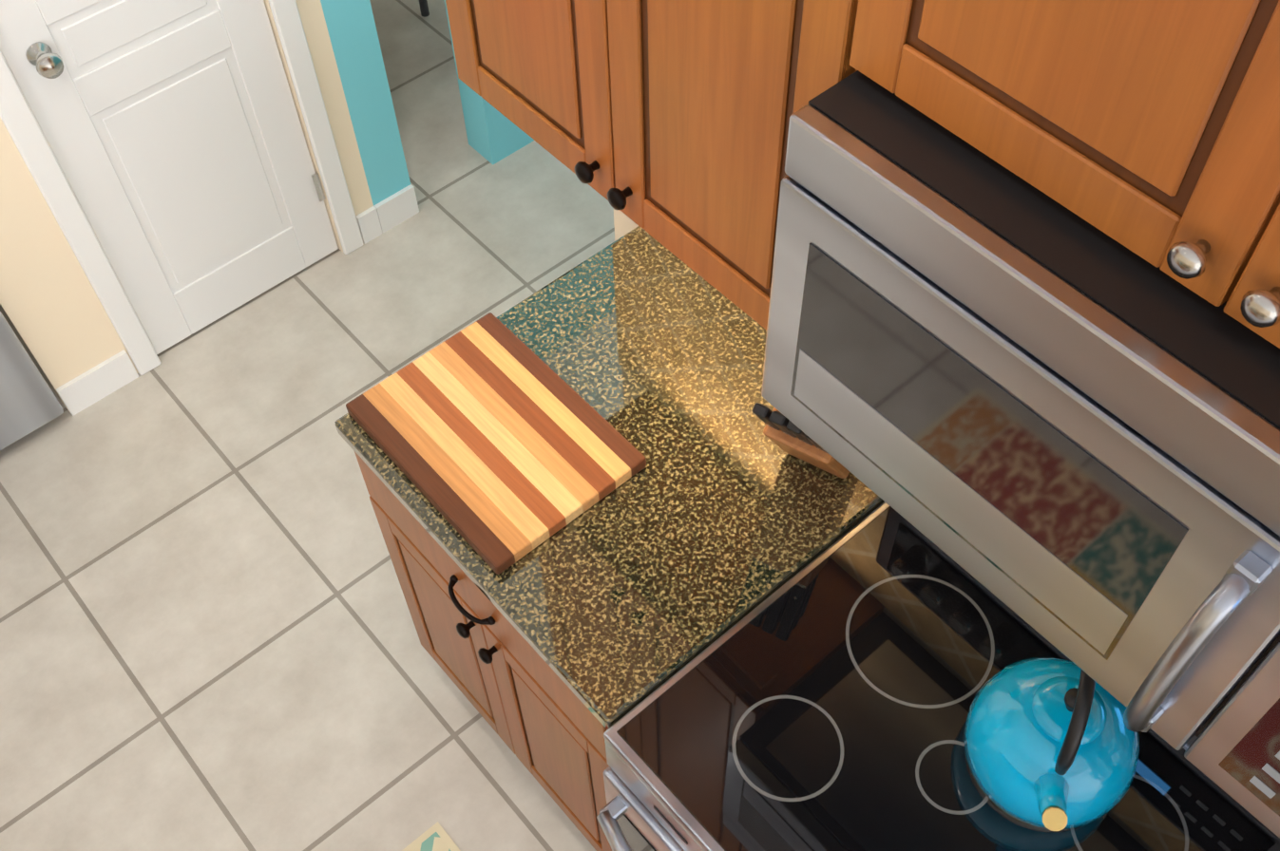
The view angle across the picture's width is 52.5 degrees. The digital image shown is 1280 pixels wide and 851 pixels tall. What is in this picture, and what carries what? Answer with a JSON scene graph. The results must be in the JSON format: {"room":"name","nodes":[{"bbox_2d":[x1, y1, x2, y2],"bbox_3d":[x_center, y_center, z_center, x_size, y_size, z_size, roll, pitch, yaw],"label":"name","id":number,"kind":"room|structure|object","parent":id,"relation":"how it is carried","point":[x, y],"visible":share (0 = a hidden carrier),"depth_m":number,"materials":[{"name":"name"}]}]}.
{"room":"kitchen","nodes":[
{"label":"kitchen","id":0,"kind":"room"},
{"bbox_2d":[0,0,368,411],"bbox_3d":[-1.170,-1.146,2.364,0.935,2.830,0.120,-36,61,-22],"label":"wall","id":1,"kind":"structure","parent":0,"point":[55,315],"depth_m":3.07,"materials":[{"name":"beige paint"}]},
{"bbox_2d":[0,0,338,354],"bbox_3d":[-1.065,-0.938,2.662,0.570,2.083,0.106,-36,61,-22],"label":"pantry door","id":2,"kind":"structure","parent":1,"relation":"in","point":[172,130],"depth_m":3.05,"materials":[{"name":"white"}]},
{"bbox_2d":[0,0,419,416],"bbox_3d":[-1.063,-0.947,2.634,1.080,2.155,0.017,-36,61,-22],"label":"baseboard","id":3,"kind":"structure","parent":1,"relation":"attached to","point":[94,385],"depth_m":3.16,"materials":[{"name":"white paint"}]},
{"bbox_2d":[0,0,614,850],"bbox_3d":[-1.051,1.107,2.550,9.500,0.100,10.800,-36,61,-22],"label":"floor","id":4,"kind":"structure","parent":0,"point":[209,639],"depth_m":3.03,"materials":[{"name":"tile"}]},
{"bbox_2d":[0,311,63,450],"bbox_3d":[-2.012,-0.456,2.539,0.935,1.775,0.735,-36,61,-22],"label":"refrigerator","id":5,"kind":"object","parent":4,"relation":"on","point":[29,403],"visible":1,"depth_m":3.13,"materials":[{"name":"grey metal"}]},
{"bbox_2d":[418,0,429,17],"bbox_3d":[-0.763,-1.551,3.611,0.520,1.260,0.520,-36,61,-22],"label":"chair","id":6,"kind":"object","parent":4,"relation":"on","point":[424,8],"visible":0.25,"depth_m":4.20,"materials":[{"name":"grey"}]},
{"bbox_2d":[401,821,460,850],"bbox_3d":[-0.256,1.464,2.207,0.804,0.008,1.416,-36,61,-22],"label":"rug","id":7,"kind":"object","parent":4,"relation":"on","point":[435,837],"visible":1,"depth_m":2.65,"materials":[{"name":"beige fabric"}]},
{"bbox_2d":[334,226,884,850],"bbox_3d":[1.103,1.337,1.704,0.703,0.920,4.135,-36,61,-22],"label":"base cabinet","id":8,"kind":"object","parent":4,"relation":"on","point":[564,648],"depth_m":2.08,"materials":[{"name":"brown stone"}]},
{"bbox_2d":[345,312,646,574],"bbox_3d":[-0.236,0.015,2.100,0.300,0.027,0.410,-36,61,-22],"label":"cutting board","id":9,"kind":"object","parent":8,"relation":"on","point":[500,444],"visible":0.96,"depth_m":2.08,"materials":[{"name":"wood"}]},
{"bbox_2d":[751,402,849,478],"bbox_3d":[0.270,-0.017,1.936,0.110,0.312,0.280,26,59,18],"label":"knife block","id":10,"kind":"object","parent":8,"relation":"on","point":[784,433],"visible":0.29,"depth_m":1.87,"materials":[{"name":"brown wood"}]},
{"bbox_2d":[596,501,1279,850],"bbox_3d":[0.424,0.698,2.053,0.774,1.125,0.742,-36,61,-22],"label":"range","id":11,"kind":"object","parent":4,"relation":"on","point":[823,701],"visible":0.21,"depth_m":1.82,"materials":[{"name":"grey glass"}]},
{"bbox_2d":[963,657,1139,831],"bbox_3d":[0.538,0.389,1.677,0.253,0.260,0.224,-36,61,-22],"label":"kettle","id":12,"kind":"object","parent":11,"relation":"on","point":[1051,744],"visible":0.9,"depth_m":1.66,"materials":[{"name":"blue metal"}]},
{"bbox_2d":[311,0,638,241],"bbox_3d":[1.397,0.548,1.087,0.134,2.830,6.690,-36,61,-22],"label":"wall","id":13,"kind":"structure","parent":0,"point":[348,28],"depth_m":3.38,"materials":[{"name":"teal paint"}]},
{"bbox_2d":[445,0,856,330],"bbox_3d":[0.087,-0.674,1.340,0.342,1.025,0.692,-36,61,-22],"label":"upper cabinet","id":14,"kind":"object","parent":13,"relation":"attached to","point":[677,113],"depth_m":1.49,"materials":[{"name":"brown wood"}]},
{"bbox_2d":[844,0,1279,348],"bbox_3d":[0.568,-0.403,0.755,0.342,0.768,0.790,-36,61,-22],"label":"upper cabinet","id":15,"kind":"object","parent":13,"relation":"attached to","point":[1147,131],"depth_m":0.98,"materials":[{"name":"brown wood"}]},
{"bbox_2d":[761,70,1279,839],"bbox_3d":[0.523,-0.010,1.218,0.476,0.424,0.784,-36,61,-22],"label":"microwave","id":16,"kind":"object","parent":15,"relation":"attached to","point":[1052,422],"visible":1,"depth_m":1.13,"materials":[{"name":"silver metal"}]}
]}

